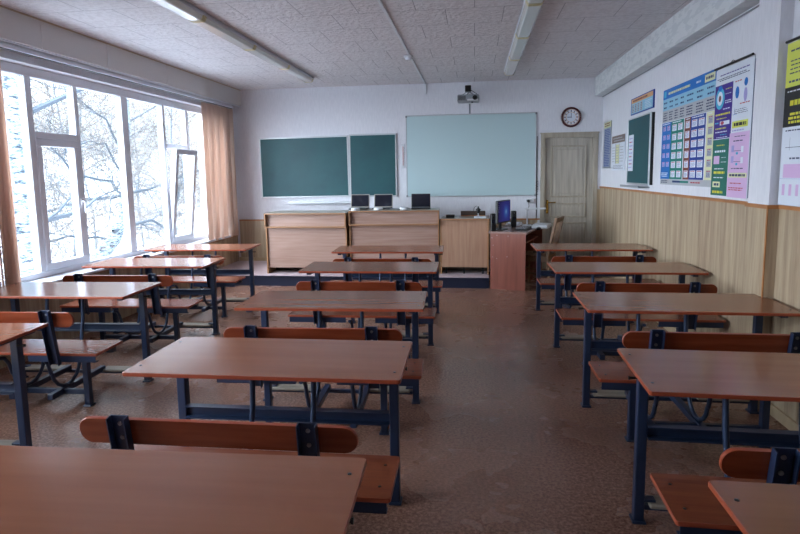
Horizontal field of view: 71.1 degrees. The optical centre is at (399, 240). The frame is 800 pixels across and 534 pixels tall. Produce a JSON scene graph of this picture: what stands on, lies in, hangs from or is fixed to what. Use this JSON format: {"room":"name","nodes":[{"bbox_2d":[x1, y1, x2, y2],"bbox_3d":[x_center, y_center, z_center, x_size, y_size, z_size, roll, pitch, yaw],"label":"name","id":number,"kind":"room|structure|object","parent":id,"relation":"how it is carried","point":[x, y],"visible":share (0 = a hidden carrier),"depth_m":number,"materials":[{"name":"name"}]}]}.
{"room":"classroom","nodes":[
{"label":"classroom","id":0,"kind":"room"},
{"bbox_2d":[0,40,230,233],"bbox_3d":[-3.588,-0.370,4.307,0.350,2.970,10.226,0,7,8],"label":"wall","id":1,"kind":"structure","parent":0,"point":[5,55],"depth_m":6.29,"materials":[{"name":"white paint"}]},
{"bbox_2d":[0,60,230,286],"bbox_3d":[-3.134,-0.776,6.638,0.305,1.985,4.410,0,7,8],"label":"window","id":2,"kind":"structure","parent":1,"relation":"in","point":[45,269],"depth_m":5.81,"materials":[{"name":"white plastic"}]},
{"bbox_2d":[0,42,238,286],"bbox_3d":[-2.996,-0.838,6.741,0.122,2.070,4.756,0,7,8],"label":"curtains","id":3,"kind":"object","parent":2,"relation":"attached to","point":[217,121],"visible":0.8,"depth_m":8.13,"materials":[{"name":"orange fabric"}]},
{"bbox_2d":[0,235,238,368],"bbox_3d":[-3.390,0.809,4.407,0.020,0.600,10.196,0,7,8],"label":"panelling","id":4,"kind":"object","parent":1,"relation":"attached to","point":[26,305],"visible":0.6,"depth_m":5.95,"materials":[{"name":"brown wood"}]},
{"bbox_2d":[0,0,692,89],"bbox_3d":[-0.627,-1.900,3.728,6.370,0.120,10.526,0,7,8],"label":"ceiling","id":5,"kind":"structure","parent":0,"point":[338,43],"depth_m":5.63,"materials":[{"name":"tile"}]},
{"bbox_2d":[0,5,240,106],"bbox_3d":[-3.343,-1.716,4.163,0.170,0.270,10.126,0,7,8],"label":"beam","id":6,"kind":"structure","parent":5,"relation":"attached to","point":[16,27],"depth_m":5.71,"materials":[{"name":"grey paint"}]},
{"bbox_2d":[152,0,204,21],"bbox_3d":[-1.809,-1.844,4.245,0.155,0.080,1.080,0,7,8],"label":"ceiling light","id":7,"kind":"object","parent":5,"relation":"attached to","point":[183,8],"visible":1,"depth_m":4.49,"materials":[{"name":"grey plastic"}]},
{"bbox_2d":[192,12,254,49],"bbox_3d":[-1.664,-1.975,5.333,0.155,0.080,1.110,0,7,8],"label":"ceiling light","id":8,"kind":"object","parent":5,"relation":"attached to","point":[209,23],"visible":0.82,"depth_m":5.24,"materials":[{"name":"grey plastic"}]},
{"bbox_2d":[245,42,289,68],"bbox_3d":[-1.519,-2.106,6.425,0.155,0.080,1.090,0,7,8],"label":"ceiling light","id":9,"kind":"object","parent":5,"relation":"attached to","point":[259,51],"visible":0.82,"depth_m":6.35,"materials":[{"name":"grey plastic"}]},
{"bbox_2d":[280,63,312,82],"bbox_3d":[-1.378,-2.234,7.483,0.155,0.080,1.040,0,7,8],"label":"ceiling light","id":10,"kind":"object","parent":5,"relation":"attached to","point":[292,70],"visible":0.87,"depth_m":7.42,"materials":[{"name":"grey plastic"}]},
{"bbox_2d":[377,0,425,94],"bbox_3d":[0.022,-2.022,5.910,0.028,0.170,5.720,0,7,8],"label":"cable trunking","id":11,"kind":"object","parent":5,"relation":"attached to","point":[380,2],"visible":1,"depth_m":5.70,"materials":[{"name":"white plastic"}]},
{"bbox_2d":[404,55,412,59],"bbox_3d":[0.097,-2.146,6.587,0.110,0.050,0.110,0,7,8],"label":"smoke detector","id":12,"kind":"object","parent":11,"relation":"attached to","point":[407,57],"visible":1,"depth_m":6.55,"materials":[{"name":"white plastic"}]},
{"bbox_2d":[504,56,519,75],"bbox_3d":[1.431,-2.234,7.140,0.155,0.080,1.040,0,7,8],"label":"ceiling light","id":13,"kind":"object","parent":5,"relation":"attached to","point":[510,68],"visible":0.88,"depth_m":7.09,"materials":[{"name":"grey plastic"}]},
{"bbox_2d":[508,33,529,60],"bbox_3d":[1.290,-2.106,6.082,0.155,0.080,1.090,0,7,8],"label":"ceiling light","id":14,"kind":"object","parent":5,"relation":"attached to","point":[517,47],"visible":0.83,"depth_m":6.01,"materials":[{"name":"grey plastic"}]},
{"bbox_2d":[515,0,541,38],"bbox_3d":[1.145,-1.975,4.989,0.155,0.080,1.110,0,7,8],"label":"ceiling light","id":15,"kind":"object","parent":5,"relation":"attached to","point":[528,16],"visible":0.95,"depth_m":4.91,"materials":[{"name":"grey plastic"}]},
{"bbox_2d":[526,0,543,4],"bbox_3d":[1.000,-1.844,3.902,0.155,0.080,1.080,0,7,8],"label":"ceiling light","id":16,"kind":"object","parent":5,"relation":"attached to","point":[529,2],"visible":1,"depth_m":4.38,"materials":[{"name":"grey plastic"}]},
{"bbox_2d":[0,272,799,533],"bbox_3d":[-0.582,1.168,4.092,6.370,0.120,10.526,0,7,8],"label":"floor","id":17,"kind":"structure","parent":0,"point":[500,438],"depth_m":3.63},
{"bbox_2d":[0,323,47,445],"bbox_3d":[-2.648,0.908,2.822,1.200,0.755,0.977,0,7,4],"label":"school desk","id":18,"kind":"object","parent":17,"relation":"on","point":[12,333],"visible":0.76,"depth_m":3.09,"materials":[{"name":"brown wood"}]},
{"bbox_2d":[0,282,161,406],"bbox_3d":[-2.519,0.761,4.046,1.200,0.755,0.977,0,7,5],"label":"school desk","id":19,"kind":"object","parent":17,"relation":"on","point":[49,350],"visible":0.88,"depth_m":3.97,"materials":[{"name":"brown wood"}]},
{"bbox_2d":[60,258,225,342],"bbox_3d":[-2.410,0.607,5.326,1.200,0.755,0.977,0,7,5],"label":"school desk","id":20,"kind":"object","parent":17,"relation":"on","point":[155,305],"visible":0.75,"depth_m":5.20,"materials":[{"name":"brown wood"}]},
{"bbox_2d":[0,445,366,533],"bbox_3d":[-0.734,1.066,1.256,1.200,0.755,0.977,0,7,6],"label":"school desk","id":21,"kind":"object","parent":17,"relation":"on","point":[44,490],"visible":1,"depth_m":1.47,"materials":[{"name":"brown laminate"}]},
{"bbox_2d":[134,244,260,316],"bbox_3d":[-2.335,0.471,6.466,1.200,0.755,0.977,0,7,5],"label":"school desk","id":22,"kind":"object","parent":17,"relation":"on","point":[196,281],"visible":0.66,"depth_m":6.42,"materials":[{"name":"brown wood"}]},
{"bbox_2d":[79,337,411,513],"bbox_3d":[-0.584,0.927,2.403,1.200,0.755,0.977,0,7,7],"label":"school desk","id":23,"kind":"object","parent":17,"relation":"on","point":[313,361],"visible":0.57,"depth_m":2.38,"materials":[{"name":"brown wood"}]},
{"bbox_2d":[217,290,426,434],"bbox_3d":[-0.445,0.788,3.562,1.200,0.755,0.977,0,7,5],"label":"school desk","id":24,"kind":"object","parent":17,"relation":"on","point":[413,302],"visible":0.66,"depth_m":3.52,"materials":[{"name":"brown wood"}]},
{"bbox_2d":[202,261,488,287],"bbox_3d":[-0.755,0.500,8.556,4.150,0.160,1.326,0,7,8],"label":"platform","id":25,"kind":"object","parent":17,"relation":"on","point":[452,278],"visible":0.48,"depth_m":8.01,"materials":[{"name":"blue paint"}]},
{"bbox_2d":[264,210,349,272],"bbox_3d":[-1.317,0.014,8.309,1.195,0.880,0.642,0,7,7],"label":"counter","id":26,"kind":"object","parent":25,"relation":"on","point":[295,239],"depth_m":8.06,"materials":[{"name":"beige wood"}]},
{"bbox_2d":[264,226,346,227],"bbox_3d":[-1.354,-0.192,8.005,1.195,0.018,0.082,0,7,7],"label":"shelf","id":27,"kind":"object","parent":26,"relation":"attached to","point":[264,226],"depth_m":7.97,"materials":[{"name":"brown wood"}]},
{"bbox_2d":[264,210,349,214],"bbox_3d":[-1.323,-0.414,8.258,1.195,0.018,0.642,0,7,7],"label":"countertop","id":28,"kind":"structure","parent":26,"relation":"on","point":[290,212],"depth_m":8.10,"materials":[{"name":"beige"}]},
{"bbox_2d":[348,208,439,271],"bbox_3d":[-0.063,-0.001,8.175,1.276,0.905,0.582,0,7,5],"label":"counter","id":29,"kind":"object","parent":25,"relation":"on","point":[367,227],"depth_m":7.94,"materials":[{"name":"beige wood"}]},
{"bbox_2d":[349,194,369,209],"bbox_3d":[-0.604,-0.572,8.288,0.280,0.213,0.252,0,7,5],"label":"laptop","id":30,"kind":"object","parent":29,"relation":"on","point":[362,201],"visible":0.97,"depth_m":8.38,"materials":[{"name":"black plastic"}]},
{"bbox_2d":[372,194,392,208],"bbox_3d":[-0.259,-0.572,8.252,0.280,0.213,0.252,0,7,8],"label":"laptop","id":31,"kind":"object","parent":29,"relation":"on","point":[385,201],"visible":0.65,"depth_m":8.34,"materials":[{"name":"black plastic"}]},
{"bbox_2d":[349,224,438,225],"bbox_3d":[-0.088,-0.223,7.898,1.276,0.018,0.082,0,7,5],"label":"shelf","id":32,"kind":"object","parent":29,"relation":"attached to","point":[349,224],"depth_m":7.88,"materials":[{"name":"brown wood"}]},
{"bbox_2d":[348,208,439,211],"bbox_3d":[-0.070,-0.441,8.123,1.276,0.018,0.582,0,7,5],"label":"countertop","id":33,"kind":"structure","parent":29,"relation":"on","point":[370,209],"depth_m":7.87,"materials":[{"name":"beige"}]},
{"bbox_2d":[411,194,430,208],"bbox_3d":[0.305,-0.573,8.187,0.280,0.213,0.252,0,7,3],"label":"laptop","id":34,"kind":"object","parent":29,"relation":"on","point":[419,201],"visible":1,"depth_m":8.28,"materials":[{"name":"black plastic"}]},
{"bbox_2d":[440,216,488,274],"bbox_3d":[0.943,0.056,8.084,0.673,0.785,0.572,0,7,9],"label":"counter","id":35,"kind":"object","parent":25,"relation":"on","point":[464,239],"depth_m":7.83,"materials":[{"name":"beige wood"}]},
{"bbox_2d":[446,214,454,217],"bbox_3d":[0.717,-0.346,7.971,0.124,0.045,0.094,0,7,8],"label":"pencil box","id":36,"kind":"object","parent":35,"relation":"on","point":[447,215],"visible":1,"depth_m":7.93,"materials":[{"name":"black plastic"}]},
{"bbox_2d":[440,216,488,219],"bbox_3d":[0.937,-0.323,8.039,0.673,0.022,0.572,0,7,9],"label":"countertop","id":37,"kind":"structure","parent":35,"relation":"on","point":[444,217],"depth_m":7.81,"materials":[{"name":"beige"}]},
{"bbox_2d":[461,211,484,215],"bbox_3d":[1.077,-0.399,8.245,0.360,0.075,0.032,0,7,8],"label":"board","id":38,"kind":"object","parent":35,"relation":"on","point":[463,213],"visible":0.98,"depth_m":8.23,"materials":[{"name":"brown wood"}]},
{"bbox_2d":[288,262,438,358],"bbox_3d":[-0.277,0.630,4.871,1.200,0.755,0.977,0,7,6],"label":"school desk","id":39,"kind":"object","parent":17,"relation":"on","point":[427,316],"visible":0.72,"depth_m":4.58,"materials":[{"name":"brown wood"}]},
{"bbox_2d":[331,245,443,322],"bbox_3d":[-0.136,0.487,6.058,1.200,0.755,0.977,0,7,6],"label":"school desk","id":40,"kind":"object","parent":17,"relation":"on","point":[436,249],"visible":0.42,"depth_m":6.06,"materials":[{"name":"brown wood"}]},
{"bbox_2d":[488,224,541,290],"bbox_3d":[1.690,0.210,8.050,0.530,0.785,1.240,2,7,24],"label":"desk","id":41,"kind":"object","parent":17,"relation":"on","point":[508,248],"visible":0.9,"depth_m":7.53,"materials":[{"name":"brown wood"}]},
{"bbox_2d":[490,213,495,230],"bbox_3d":[1.271,-0.247,7.627,0.070,0.235,0.095,-1,7,2],"label":"speaker","id":42,"kind":"object","parent":41,"relation":"on","point":[492,215],"visible":0.98,"depth_m":7.59},
{"bbox_2d":[495,199,509,230],"bbox_3d":[1.381,-0.353,7.758,0.180,0.410,0.470,3,8,31],"label":"computer monitor","id":43,"kind":"object","parent":41,"relation":"on","point":[502,207],"visible":0.97,"depth_m":7.67,"materials":[{"name":"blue plastic"}]},
{"bbox_2d":[511,211,516,226],"bbox_3d":[1.651,-0.312,8.127,0.070,0.235,0.095,-1,7,2],"label":"speaker","id":44,"kind":"object","parent":41,"relation":"on","point":[513,213],"visible":1,"depth_m":8.09},
{"bbox_2d":[506,222,521,225],"bbox_3d":[1.735,-0.254,8.496,0.222,0.030,0.300,2,7,24],"label":"paper stack","id":45,"kind":"object","parent":41,"relation":"on","point":[508,223],"visible":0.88,"depth_m":8.39,"materials":[{"name":"white paper"}]},
{"bbox_2d":[515,226,531,230],"bbox_3d":[1.724,-0.168,7.788,0.150,0.027,0.460,2,7,24],"label":"keyboard","id":46,"kind":"object","parent":41,"relation":"on","point":[522,228],"visible":0.99,"depth_m":7.64,"materials":[{"name":"black plastic"}]},
{"bbox_2d":[526,235,537,242],"bbox_3d":[1.674,-0.006,8.031,0.400,0.018,1.140,2,7,24],"label":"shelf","id":47,"kind":"object","parent":41,"relation":"attached to","point":[529,238],"depth_m":8.23,"materials":[{"name":"brown wood"}]},
{"bbox_2d":[522,208,545,225],"bbox_3d":[1.972,-0.347,8.230,0.340,0.270,0.140,0,7,8],"label":"desk lamp","id":48,"kind":"object","parent":41,"relation":"on","point":[526,224],"visible":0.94,"depth_m":8.22,"materials":[{"name":"white plastic"}]},
{"bbox_2d":[532,223,551,228],"bbox_3d":[2.016,-0.209,7.956,0.220,0.055,0.360,2,7,24],"label":"scanner","id":49,"kind":"object","parent":41,"relation":"on","point":[542,225],"visible":0.98,"depth_m":7.83,"materials":[{"name":"white plastic"}]},
{"bbox_2d":[525,216,563,281],"bbox_3d":[1.964,0.150,7.760,0.518,0.965,0.420,3,8,29],"label":"wooden chair","id":50,"kind":"object","parent":17,"relation":"on","point":[547,256],"visible":0.69,"depth_m":7.65,"materials":[{"name":"brown wood"}]},
{"bbox_2d":[531,243,659,322],"bbox_3d":[2.065,0.462,6.003,1.200,0.755,0.977,0,7,6],"label":"school desk","id":51,"kind":"object","parent":17,"relation":"on","point":[567,283],"visible":0.56,"depth_m":5.91,"materials":[{"name":"brown wood"}]},
{"bbox_2d":[547,262,725,364],"bbox_3d":[1.895,0.626,4.645,1.200,0.755,0.977,0,7,7],"label":"school desk","id":52,"kind":"object","parent":17,"relation":"on","point":[569,316],"visible":0.66,"depth_m":4.44,"materials":[{"name":"brown wood"}]},
{"bbox_2d":[573,292,799,447],"bbox_3d":[1.728,0.781,3.350,1.200,0.755,0.977,0,7,7],"label":"school desk","id":53,"kind":"object","parent":17,"relation":"on","point":[613,376],"visible":0.73,"depth_m":3.29,"materials":[{"name":"brown wood"}]},
{"bbox_2d":[617,348,799,533],"bbox_3d":[1.541,0.933,2.095,1.200,0.755,0.977,0,7,9],"label":"school desk","id":54,"kind":"object","parent":17,"relation":"on","point":[692,506],"visible":0.88,"depth_m":2.22,"materials":[{"name":"brown wood"}]},
{"bbox_2d":[708,480,799,533],"bbox_3d":[1.357,1.068,0.980,1.200,0.755,0.977,0,7,8],"label":"school desk","id":55,"kind":"object","parent":17,"relation":"on","point":[755,508],"visible":1,"depth_m":1.38,"materials":[{"name":"brown wood"}]},
{"bbox_2d":[231,77,602,271],"bbox_3d":[0.075,-0.982,9.017,6.370,2.970,0.150,0,7,8],"label":"wall","id":56,"kind":"structure","parent":0,"point":[370,109],"depth_m":8.89,"materials":[{"name":"white paint"}]},
{"bbox_2d":[239,257,266,260],"bbox_3d":[-0.661,0.314,9.179,4.130,0.060,0.030,0,7,8],"label":"baseboard","id":57,"kind":"structure","parent":56,"relation":"attached to","point":[240,258],"depth_m":9.40,"materials":[{"name":"brown wood"}]},
{"bbox_2d":[259,135,349,197],"bbox_3d":[-1.560,-1.191,9.117,1.490,0.980,0.030,0,7,8],"label":"chalkboard","id":58,"kind":"object","parent":56,"relation":"attached to","point":[312,166],"visible":1,"depth_m":9.11,"materials":[{"name":"green metal"}]},
{"bbox_2d":[289,201,350,203],"bbox_3d":[-1.299,-0.621,9.118,1.020,0.030,0.095,0,7,8],"label":"chalk tray","id":59,"kind":"object","parent":56,"relation":"attached to","point":[291,202],"visible":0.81,"depth_m":9.12,"materials":[{"name":"silver metal"}]},
{"bbox_2d":[349,133,396,196],"bbox_3d":[-0.431,-1.200,8.966,0.770,1.000,0.030,0,7,8],"label":"chalkboard","id":60,"kind":"object","parent":56,"relation":"attached to","point":[372,157],"visible":0.94,"depth_m":8.95,"materials":[{"name":"green metal"}]},
{"bbox_2d":[401,144,404,167],"bbox_3d":[0.049,-1.339,8.891,0.060,0.380,0.019,0,7,8],"label":"thermometer","id":61,"kind":"object","parent":56,"relation":"attached to","point":[402,145],"visible":1,"depth_m":8.89,"materials":[{"name":"white plastic"}]},
{"bbox_2d":[239,189,599,259],"bbox_3d":[0.200,-0.142,9.014,5.820,1.300,0.022,0,7,8],"label":"panelling","id":62,"kind":"object","parent":56,"relation":"attached to","point":[252,231],"visible":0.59,"depth_m":9.36,"materials":[{"name":"brown wood"}]},
{"bbox_2d":[537,191,539,222],"bbox_3d":[2.167,-0.179,8.749,0.040,1.180,0.018,0,7,8],"label":"cable trunking","id":63,"kind":"object","parent":62,"relation":"attached to","point":[538,210],"visible":0.43,"depth_m":8.71,"materials":[{"name":"white plastic"}]},
{"bbox_2d":[457,85,478,102],"bbox_3d":[1.026,-2.176,8.382,0.320,0.275,0.566,0,7,8],"label":"projector","id":64,"kind":"object","parent":56,"relation":"attached to","point":[468,96],"visible":1,"depth_m":8.15,"materials":[{"name":"grey plastic"}]},
{"bbox_2d":[405,112,536,196],"bbox_3d":[1.099,-1.326,8.749,2.028,1.282,0.026,0,7,8],"label":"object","id":65,"kind":"object","parent":56,"relation":"attached to","point":[482,154],"visible":1,"depth_m":8.74,"materials":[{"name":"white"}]},
{"bbox_2d":[525,198,533,207],"bbox_3d":[2.020,-0.469,8.705,0.130,0.370,0.075,0,7,8],"label":"power socket","id":66,"kind":"object","parent":56,"relation":"attached to","point":[528,200],"visible":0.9,"depth_m":8.69,"materials":[{"name":"white plastic"}]},
{"bbox_2d":[535,131,542,217],"bbox_3d":[2.231,-0.737,8.670,0.264,1.904,0.022,0,7,8],"label":"cable","id":67,"kind":"object","parent":56,"relation":"attached to","point":[542,131],"visible":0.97,"depth_m":8.67,"materials":[{"name":"black plastic"}]},
{"bbox_2d":[540,131,599,268],"bbox_3d":[2.604,-0.575,8.686,0.872,2.168,0.135,0,7,8],"label":"door","id":68,"kind":"structure","parent":56,"relation":"in","point":[569,160],"depth_m":8.64,"materials":[{"name":"grey wood"}]},
{"bbox_2d":[561,107,581,126],"bbox_3d":[2.595,-1.869,8.480,0.306,0.306,0.036,0,7,8],"label":"wall clock","id":69,"kind":"object","parent":56,"relation":"attached to","point":[571,116],"visible":1,"depth_m":8.48,"materials":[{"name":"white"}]},
{"bbox_2d":[601,0,799,206],"bbox_3d":[2.478,-0.362,3.500,0.150,2.970,10.226,0,7,8],"label":"wall","id":70,"kind":"structure","parent":0,"point":[736,40],"depth_m":5.44,"materials":[{"name":"white paint"}]},
{"bbox_2d":[603,120,611,167],"bbox_3d":[3.016,-1.388,8.138,0.006,0.670,0.460,0,7,8],"label":"poster","id":71,"kind":"object","parent":70,"relation":"attached to","point":[607,125],"visible":1,"depth_m":8.12,"materials":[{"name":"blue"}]},
{"bbox_2d":[611,134,625,169],"bbox_3d":[2.926,-1.172,7.496,0.014,0.465,0.680,0,7,8],"label":"notice board","id":72,"kind":"object","parent":70,"relation":"attached to","point":[618,142],"visible":1,"depth_m":7.46,"materials":[{"name":"white paper"}]},
{"bbox_2d":[620,112,654,187],"bbox_3d":[2.739,-1.029,6.500,0.125,0.820,0.922,0,7,8],"label":"chalkboard","id":73,"kind":"object","parent":70,"relation":"attached to","point":[642,127],"visible":1,"depth_m":6.33,"materials":[{"name":"green chalkboard surface"},{"name":"aluminium"},{"name":"black plastic"}]},
{"bbox_2d":[628,135,633,170],"bbox_3d":[2.796,-1.058,6.780,0.004,0.430,0.210,0,7,8],"label":"paper notice","id":74,"kind":"object","parent":73,"relation":"attached to","point":[631,137],"visible":1,"depth_m":6.78,"materials":[{"name":"white paper"}]},
{"bbox_2d":[628,138,632,167],"bbox_3d":[2.795,-1.058,6.785,0.001,0.357,0.158,0,7,8],"label":"print","id":75,"kind":"object","parent":74,"relation":"attached to","point":[630,153],"depth_m":6.79,"materials":[{"name":"white paper"}]},
{"bbox_2d":[620,184,649,187],"bbox_3d":[2.748,-0.637,6.568,0.125,0.025,0.780,0,7,8],"label":"chalk tray","id":76,"kind":"object","parent":73,"relation":"on","point":[632,186],"depth_m":6.41,"materials":[{"name":"grey plastic"}]},
{"bbox_2d":[631,89,654,115],"bbox_3d":[2.788,-1.579,6.444,0.012,0.195,0.890,0,7,8],"label":"framed sign","id":77,"kind":"object","parent":70,"relation":"attached to","point":[646,101],"visible":1,"depth_m":6.37,"materials":[{"name":"blue paper"}]},
{"bbox_2d":[595,0,759,96],"bbox_3d":[2.676,-2.005,6.014,0.125,0.306,4.836,0,7,8],"label":"beam","id":78,"kind":"structure","parent":70,"relation":"attached to","point":[698,18],"depth_m":5.15,"materials":[{"name":"paint"}]},
{"bbox_2d":[660,70,717,186],"bbox_3d":[2.615,-0.978,5.127,0.006,0.945,1.290,0,7,8],"label":"chart","id":79,"kind":"object","parent":70,"relation":"attached to","point":[688,106],"visible":1,"depth_m":5.04,"materials":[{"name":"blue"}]},
{"bbox_2d":[598,186,799,423],"bbox_3d":[2.404,0.414,3.604,0.022,1.285,10.226,0,7,8],"label":"panelling","id":80,"kind":"object","parent":70,"relation":"attached to","point":[707,234],"visible":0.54,"depth_m":4.67,"materials":[{"name":"brown wood"}]},
{"bbox_2d":[602,277,798,430],"bbox_3d":[2.410,1.077,3.683,0.030,0.070,10.226,0,7,8],"label":"baseboard","id":81,"kind":"structure","parent":70,"relation":"attached to","point":[779,415],"depth_m":3.47,"materials":[{"name":"brown wood"}]},
{"bbox_2d":[710,53,755,198],"bbox_3d":[2.470,-0.833,4.191,0.021,1.013,0.625,0,7,8],"label":"chart","id":82,"kind":"object","parent":70,"relation":"attached to","point":[735,82],"visible":1,"depth_m":4.16,"materials":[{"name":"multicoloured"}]},
{"bbox_2d":[747,59,755,197],"bbox_3d":[2.446,-0.774,3.902,0.011,0.955,0.055,0,7,8],"label":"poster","id":83,"kind":"object","parent":70,"relation":"attached to","point":[755,59],"visible":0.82,"depth_m":3.89,"materials":[{"name":"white paper"}]},
{"bbox_2d":[739,0,794,408],"bbox_3d":[2.379,-0.379,3.653,0.088,2.970,0.301,0,7,8],"label":"pilaster","id":84,"kind":"object","parent":70,"relation":"attached to","point":[776,17],"visible":0.61,"depth_m":3.58,"materials":[{"name":"white paint"}]},
{"bbox_2d":[778,36,799,205],"bbox_3d":[2.307,-0.675,3.086,0.021,0.989,0.740,0,7,8],"label":"chart","id":85,"kind":"object","parent":70,"relation":"attached to","point":[789,180],"visible":1,"depth_m":3.36,"materials":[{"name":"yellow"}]},
{"label":"outside","id":86,"kind":"structure","parent":0,"visible":0},
{"bbox_2d":[0,204,202,276],"bbox_3d":[-55.235,2.256,58.423,115.100,0.500,220.000,0,7,8],"label":"snowy ground","id":87,"kind":"structure","parent":86,"point":[199,219],"depth_m":76.22,"materials":[{"name":"grey snow"}]},
{"bbox_2d":[0,83,103,276],"bbox_3d":[-21.685,-4.321,30.429,10.168,18.197,10.012,0,7,8],"label":"bare tree","id":88,"kind":"object","parent":87,"relation":"on","point":[38,83],"visible":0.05,"depth_m":32.18,"materials":[{"name":"grey plant"}]},
{"bbox_2d":[1,72,158,274],"bbox_3d":[-6.518,0.475,8.524,5.636,13.384,7.005,-2,7,-13],"label":"birch tree","id":89,"kind":"object","parent":87,"relation":"on","point":[9,83],"visible":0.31,"depth_m":8.64,"materials":[{"name":"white plant"}]},
{"bbox_2d":[0,81,168,278],"bbox_3d":[-9.514,-1.506,10.937,10.906,16.842,9.349,-2,7,-12],"label":"bare tree","id":90,"kind":"object","parent":87,"relation":"on","point":[30,81],"visible":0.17,"depth_m":12.07,"materials":[{"name":"grey plant"}]},
{"bbox_2d":[0,79,184,279],"bbox_3d":[-11.511,-2.018,14.794,9.162,17.015,10.520,1,7,15],"label":"bare tree","id":91,"kind":"object","parent":87,"relation":"on","point":[52,227],"visible":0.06,"depth_m":16.19,"materials":[{"name":"grey plant"}]},
{"bbox_2d":[33,82,159,258],"bbox_3d":[-17.921,-3.765,32.046,9.646,16.605,11.014,0,7,10],"label":"bare tree","id":92,"kind":"object","parent":87,"relation":"on","point":[87,179],"visible":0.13,"depth_m":32.24,"materials":[{"name":"grey plant"}]},
{"bbox_2d":[1,81,200,260],"bbox_3d":[-11.405,-2.849,20.663,9.660,17.275,10.330,3,8,32],"label":"bare tree","id":93,"kind":"object","parent":87,"relation":"on","point":[109,110],"visible":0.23,"depth_m":21.68,"materials":[{"name":"grey plant"}]},
{"bbox_2d":[0,79,202,278],"bbox_3d":[-7.417,-0.817,15.303,5.201,14.610,12.913,0,7,8],"label":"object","id":94,"kind":"object","parent":87,"relation":"on","point":[117,229],"visible":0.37,"depth_m":14.34,"materials":[{"name":"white plant"}]},
{"bbox_2d":[30,81,179,259],"bbox_3d":[-15.237,-3.307,25.778,9.272,17.104,10.305,3,8,26],"label":"bare tree","id":95,"kind":"object","parent":87,"relation":"on","point":[31,81],"visible":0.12,"depth_m":26.37,"materials":[{"name":"grey plant"}]},
{"bbox_2d":[43,154,167,231],"bbox_3d":[-48.440,-7.780,90.853,16.800,11.600,12.800,0,7,8],"label":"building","id":96,"kind":"structure","parent":87,"relation":"on","point":[67,179],"depth_m":85.06,"materials":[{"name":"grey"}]},
{"bbox_2d":[44,100,202,246],"bbox_3d":[-10.207,-3.314,26.624,11.254,16.764,10.964,-4,8,-26],"label":"bare tree","id":97,"kind":"object","parent":87,"relation":"on","point":[171,116],"visible":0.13,"depth_m":25.38,"materials":[{"name":"grey plant"}]},
{"bbox_2d":[61,93,199,248],"bbox_3d":[-18.169,-5.632,40.400,10.321,18.359,10.404,-6,8,-35],"label":"bare tree","id":98,"kind":"object","parent":87,"relation":"on","point":[150,183],"visible":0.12,"depth_m":40.10,"materials":[{"name":"grey plant"}]},
{"bbox_2d":[99,103,201,233],"bbox_3d":[-20.427,-6.810,48.868,11.455,18.773,8.448,1,7,14],"label":"bare tree","id":99,"kind":"object","parent":87,"relation":"on","point":[131,103],"visible":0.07,"depth_m":48.35,"materials":[{"name":"grey plant"}]},
{"bbox_2d":[110,103,202,246],"bbox_3d":[-12.560,-4.468,34.812,9.614,17.204,10.059,-4,7,-22],"label":"bare tree","id":100,"kind":"object","parent":87,"relation":"on","point":[189,137],"visible":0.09,"depth_m":33.83,"materials":[{"name":"grey plant"}]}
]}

